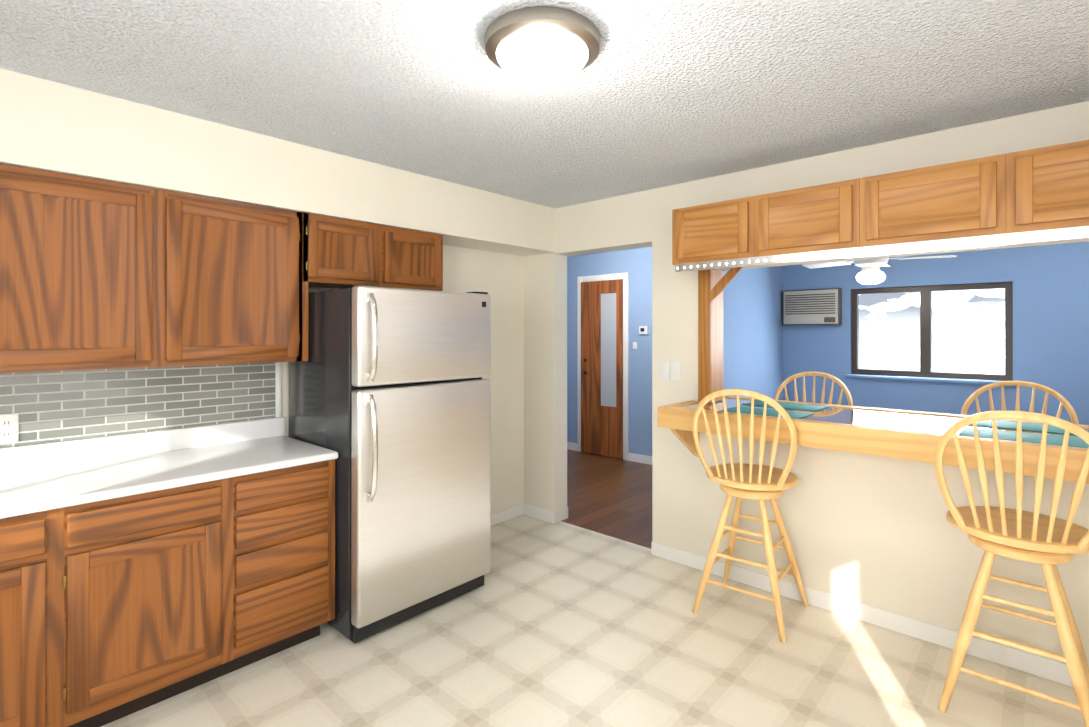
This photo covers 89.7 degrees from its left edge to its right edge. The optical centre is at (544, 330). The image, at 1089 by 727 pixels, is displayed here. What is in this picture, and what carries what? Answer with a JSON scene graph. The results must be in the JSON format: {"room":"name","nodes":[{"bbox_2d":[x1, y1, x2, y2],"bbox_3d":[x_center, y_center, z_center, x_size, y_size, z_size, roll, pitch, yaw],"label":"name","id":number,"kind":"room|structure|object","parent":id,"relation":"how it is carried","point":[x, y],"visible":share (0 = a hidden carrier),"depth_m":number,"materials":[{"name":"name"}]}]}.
{"room":"kitchen","nodes":[
{"label":"kitchen","id":0,"kind":"room"},
{"bbox_2d":[5,245,523,513],"bbox_3d":[-1.741,0.270,2.862,0.150,2.440,4.500,0,0,42],"label":"wall","id":1,"kind":"structure","parent":0,"point":[498,277],"depth_m":4.29,"materials":[{"name":"beige paint"}]},
{"bbox_2d":[0,164,171,372],"bbox_3d":[-1.983,-0.227,2.232,0.336,0.766,0.682,0,0,42],"label":"upper cabinet","id":2,"kind":"object","parent":1,"relation":"attached to","point":[97,274],"depth_m":2.17,"materials":[{"name":"brown wood"}]},
{"bbox_2d":[0,362,280,447],"bbox_3d":[-2.259,0.318,2.169,0.014,0.317,2.358,0,0,42],"label":"tile backsplash","id":3,"kind":"structure","parent":1,"relation":"attached to","point":[51,406],"depth_m":2.55,"materials":[{"name":"grey tile"}]},
{"bbox_2d":[0,413,18,443],"bbox_3d":[-2.193,0.399,2.232,0.008,0.118,0.070,0,0,42],"label":"outlet","id":4,"kind":"object","parent":3,"relation":"attached to","point":[9,426],"visible":1,"depth_m":2.24,"materials":[{"name":"white plastic"}]},
{"bbox_2d":[0,417,283,472],"bbox_3d":[-2.250,0.533,2.172,0.021,0.110,2.376,0,0,42],"label":"backsplash","id":5,"kind":"structure","parent":1,"relation":"attached to","point":[127,445],"depth_m":2.53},
{"bbox_2d":[172,192,315,365],"bbox_3d":[-1.565,-0.225,2.690,0.336,0.766,0.682,0,0,42],"label":"upper cabinet","id":6,"kind":"object","parent":1,"relation":"attached to","point":[243,273],"depth_m":2.59,"materials":[{"name":"brown wood"}]},
{"bbox_2d":[316,215,442,290],"bbox_3d":[-1.056,-0.430,3.249,0.336,0.353,0.888,0,0,42],"label":"upper cabinet","id":7,"kind":"object","parent":1,"relation":"attached to","point":[349,253],"depth_m":3.11,"materials":[{"name":"brown wood"}]},
{"bbox_2d":[491,504,522,525],"bbox_3d":[-0.518,1.451,4.078,0.012,0.085,1.050,0,0,42],"label":"baseboard","id":8,"kind":"structure","parent":1,"relation":"attached to","point":[501,516],"depth_m":4.31,"materials":[{"name":"white wood"}]},
{"bbox_2d":[0,68,555,255],"bbox_3d":[-1.491,-0.781,2.772,0.345,0.338,4.300,0,0,42],"label":"soffit","id":9,"kind":"structure","parent":0,"point":[51,126],"depth_m":2.56,"materials":[{"name":"beige paint"}]},
{"bbox_2d":[0,0,1088,256],"bbox_3d":[0.248,-1.000,2.709,7.400,0.100,6.950,0,0,42],"label":"ceiling","id":10,"kind":"structure","parent":0,"point":[662,94],"depth_m":2.05,"materials":[{"name":"white paint"}]},
{"bbox_2d":[484,6,600,83],"bbox_3d":[-0.007,-0.892,1.791,0.380,0.119,0.380,0,0,42],"label":"kitchen ceiling light","id":11,"kind":"object","parent":10,"relation":"attached to","point":[542,45],"visible":1,"depth_m":1.69,"materials":[{"name":"white glass"}]},
{"bbox_2d":[802,255,956,284],"bbox_3d":[2.364,-0.638,3.964,0.984,0.614,0.947,0,0,42],"label":"ceiling fan","id":12,"kind":"object","parent":10,"relation":"hanging from","point":[870,273],"visible":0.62,"depth_m":3.89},
{"bbox_2d":[101,449,1084,726],"bbox_3d":[0.248,1.540,2.702,7.400,0.100,6.950,0,0,42],"label":"floor","id":13,"kind":"structure","parent":0,"point":[557,624],"depth_m":2.45,"materials":[{"name":"tile"}]},
{"bbox_2d":[0,509,71,726],"bbox_3d":[-2.092,1.051,1.894,0.627,0.872,0.584,0,0,42],"label":"base cabinet","id":14,"kind":"object","parent":13,"relation":"on","point":[36,550],"depth_m":1.85,"materials":[{"name":"brown wood"}]},
{"bbox_2d":[72,477,239,726],"bbox_3d":[-1.728,1.052,2.293,0.627,0.872,0.584,0,0,42],"label":"base cabinet","id":15,"kind":"object","parent":13,"relation":"on","point":[140,571],"depth_m":2.10,"materials":[{"name":"brown wood"}]},
{"bbox_2d":[0,433,337,520],"bbox_3d":[-2.021,0.595,1.962,0.642,0.035,2.376,0,0,42],"label":"countertop","id":16,"kind":"structure","parent":15,"relation":"on","point":[25,492],"depth_m":2.25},
{"bbox_2d":[240,461,334,667],"bbox_3d":[-1.394,1.054,2.659,0.627,0.872,0.493,0,0,42],"label":"base cabinet","id":17,"kind":"object","parent":13,"relation":"on","point":[287,516],"depth_m":2.46,"materials":[{"name":"brown wood"}]},
{"bbox_2d":[289,285,490,642],"bbox_3d":[-0.839,0.635,3.068,0.832,1.712,0.828,0,0,42],"label":"refrigerator","id":18,"kind":"object","parent":13,"relation":"on","point":[390,396],"visible":0.96,"depth_m":2.75,"materials":[{"name":"silver metal"}]},
{"bbox_2d":[692,389,808,642],"bbox_3d":[1.098,0.890,2.896,0.536,1.208,0.560,0,0,42],"label":"bar stool","id":19,"kind":"object","parent":13,"relation":"on","point":[760,482],"visible":1,"depth_m":2.79,"materials":[{"name":"brown wood"}]},
{"bbox_2d":[774,371,852,405],"bbox_3d":[1.753,0.893,3.696,0.507,1.208,0.544,0,0,42],"label":"bar stool","id":20,"kind":"object","parent":13,"relation":"on","point":[814,374],"visible":0.23,"depth_m":3.87,"materials":[{"name":"brown wood"}]},
{"bbox_2d":[934,411,1088,726],"bbox_3d":[1.850,0.888,2.127,0.509,1.208,0.543,0,0,42],"label":"bar stool","id":21,"kind":"object","parent":13,"relation":"on","point":[1048,543],"visible":1,"depth_m":2.03,"materials":[{"name":"brown wood"}]},
{"bbox_2d":[961,381,1078,423],"bbox_3d":[2.552,0.890,2.967,0.508,1.208,0.544,0,0,42],"label":"bar stool","id":22,"kind":"object","parent":13,"relation":"on","point":[1065,403],"visible":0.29,"depth_m":3.13,"materials":[{"name":"brown wood"}]},
{"bbox_2d":[723,266,782,399],"bbox_3d":[1.537,0.275,4.474,0.120,2.440,2.000,0,0,42],"label":"wall","id":23,"kind":"structure","parent":0,"point":[753,324],"depth_m":4.66,"materials":[{"name":"blue paint"}]},
{"bbox_2d":[524,101,1088,665],"bbox_3d":[1.322,0.271,3.215,4.200,2.440,0.150,0,0,42],"label":"wall","id":24,"kind":"structure","parent":0,"point":[876,531],"depth_m":2.97,"materials":[{"name":"beige paint"}]},
{"bbox_2d":[523,503,554,523],"bbox_3d":[-0.039,1.452,4.343,0.305,0.085,0.012,0,0,42],"label":"baseboard","id":25,"kind":"structure","parent":24,"relation":"attached to","point":[532,511],"depth_m":4.34,"materials":[{"name":"white wood"}]},
{"bbox_2d":[660,362,679,379],"bbox_3d":[0.816,0.262,3.567,0.148,0.116,0.012,0,0,42],"label":"switch plates","id":26,"kind":"object","parent":24,"relation":"attached to","point":[670,370],"visible":1,"depth_m":3.56,"materials":[{"name":"white plastic"}]},
{"bbox_2d":[698,267,742,401],"bbox_3d":[1.130,0.029,3.390,0.290,0.822,0.191,0,0,42],"label":"trim","id":27,"kind":"structure","parent":24,"relation":"attached to","point":[713,284],"depth_m":3.40,"materials":[{"name":"brown wood"}]},
{"bbox_2d":[672,195,775,270],"bbox_3d":[1.040,-0.547,3.134,0.515,0.320,0.348,0,0,42],"label":"upper cabinet","id":28,"kind":"object","parent":24,"relation":"attached to","point":[723,234],"depth_m":2.99,"materials":[{"name":"brown wood"}]},
{"bbox_2d":[760,176,883,263],"bbox_3d":[1.385,-0.547,2.820,0.561,0.320,0.348,0,0,42],"label":"upper cabinet","id":29,"kind":"object","parent":24,"relation":"attached to","point":[829,221],"depth_m":2.65,"materials":[{"name":"brown wood"}]},
{"bbox_2d":[651,541,1072,686],"bbox_3d":[1.713,1.447,2.745,2.695,0.085,0.012,0,0,42],"label":"baseboard","id":30,"kind":"structure","parent":24,"relation":"attached to","point":[1034,664],"depth_m":2.73,"materials":[{"name":"white wood"}]},
{"bbox_2d":[657,396,1088,483],"bbox_3d":[1.817,0.615,2.661,2.416,0.350,0.800,0,0,42],"label":"countertop","id":31,"kind":"structure","parent":24,"relation":"attached to","point":[903,434],"depth_m":2.56,"materials":[{"name":"brown wood"}]},
{"bbox_2d":[719,404,814,418],"bbox_3d":[1.209,0.444,2.986,0.420,0.004,0.260,0,0,42],"label":"placemat","id":32,"kind":"object","parent":31,"relation":"on","point":[746,410],"depth_m":2.96,"materials":[{"name":"teal fabric"}]},
{"bbox_2d":[744,400,829,410],"bbox_3d":[1.433,0.445,3.261,0.420,0.004,0.260,0,0,42],"label":"placemat","id":33,"kind":"object","parent":31,"relation":"on","point":[758,402],"depth_m":3.24,"materials":[{"name":"teal fabric"}]},
{"bbox_2d":[964,417,1072,433],"bbox_3d":[2.209,0.443,2.554,0.420,0.004,0.260,0,0,42],"label":"placemat","id":34,"kind":"object","parent":31,"relation":"on","point":[1000,423],"depth_m":2.54,"materials":[{"name":"teal fabric"}]},
{"bbox_2d":[958,425,1088,447],"bbox_3d":[1.992,0.442,2.272,0.420,0.004,0.260,0,0,42],"label":"placemat","id":35,"kind":"object","parent":31,"relation":"on","point":[1079,442],"depth_m":2.28,"materials":[{"name":"teal fabric"}]},
{"bbox_2d":[872,151,1023,254],"bbox_3d":[1.758,-0.549,2.479,0.591,0.320,0.348,0,0,42],"label":"upper cabinet","id":36,"kind":"object","parent":24,"relation":"attached to","point":[979,202],"depth_m":2.30,"materials":[{"name":"brown wood"}]},
{"bbox_2d":[1024,140,1088,243],"bbox_3d":[2.135,-0.550,2.135,0.571,0.320,0.348,0,0,42],"label":"upper cabinet","id":37,"kind":"object","parent":24,"relation":"attached to","point":[1036,195],"depth_m":2.08,"materials":[{"name":"brown wood"}]},
{"bbox_2d":[567,242,1088,456],"bbox_3d":[2.456,0.277,5.125,7.300,2.440,0.200,0,0,42],"label":"wall","id":38,"kind":"structure","parent":0,"point":[1051,316],"depth_m":4.44,"materials":[{"name":"blue paint"}]},
{"bbox_2d":[567,442,576,450],"bbox_3d":[0.108,1.458,7.120,0.838,0.090,0.012,0,0,42],"label":"baseboard","id":39,"kind":"structure","parent":38,"relation":"attached to","point":[572,446],"depth_m":6.89,"materials":[{"name":"white wood"}]},
{"bbox_2d":[581,279,622,458],"bbox_3d":[0.692,0.447,6.582,0.600,2.084,0.082,0,0,42],"label":"entry door","id":40,"kind":"structure","parent":38,"relation":"in","point":[601,367],"depth_m":6.55,"materials":[{"name":"brown wood"}]},
{"bbox_2d":[577,272,628,459],"bbox_3d":[0.693,0.414,6.583,0.750,2.175,0.020,0,0,42],"label":"door frame","id":41,"kind":"structure","parent":38,"relation":"attached to","point":[615,276],"depth_m":6.37,"materials":[{"name":"white wood"}]},
{"bbox_2d":[628,453,651,464],"bbox_3d":[1.561,1.454,5.794,1.588,0.090,0.012,0,0,42],"label":"baseboard","id":42,"kind":"structure","parent":38,"relation":"attached to","point":[644,459],"depth_m":6.22,"materials":[{"name":"white wood"}]},
{"bbox_2d":[633,326,648,348],"bbox_3d":[1.089,0.080,6.216,0.200,0.260,0.029,0,0,42],"label":"thermostat","id":43,"kind":"object","parent":38,"relation":"attached to","point":[643,329],"visible":1,"depth_m":6.18,"materials":[{"name":"white plastic"}]},
{"bbox_2d":[783,288,841,325],"bbox_3d":[2.416,-0.211,4.957,0.480,0.325,0.102,0,0,42],"label":"air conditioning unit","id":44,"kind":"object","parent":38,"relation":"attached to","point":[813,307],"visible":1,"depth_m":4.90,"materials":[{"name":"beige plastic"}]},
{"bbox_2d":[846,282,1012,383],"bbox_3d":[3.095,0.022,4.447,1.140,0.771,0.120,0,0,42],"label":"room window","id":45,"kind":"structure","parent":38,"relation":"in","point":[925,325],"depth_m":4.43,"materials":[{"name":"brown metal"}]},
{"bbox_2d":[718,242,1077,401],"bbox_3d":[1.374,0.271,3.272,4.200,2.440,0.004,0,0,42],"label":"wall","id":46,"kind":"structure","parent":0,"point":[900,256],"depth_m":2.84,"materials":[{"name":"paint"}]},
{"label":"outside","id":47,"kind":"structure","parent":0,"visible":0},
{"bbox_2d":[859,288,1004,374],"bbox_3d":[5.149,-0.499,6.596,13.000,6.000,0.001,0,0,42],"label":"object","id":48,"kind":"structure","parent":47,"point":[950,327],"depth_m":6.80,"materials":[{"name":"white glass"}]}
]}

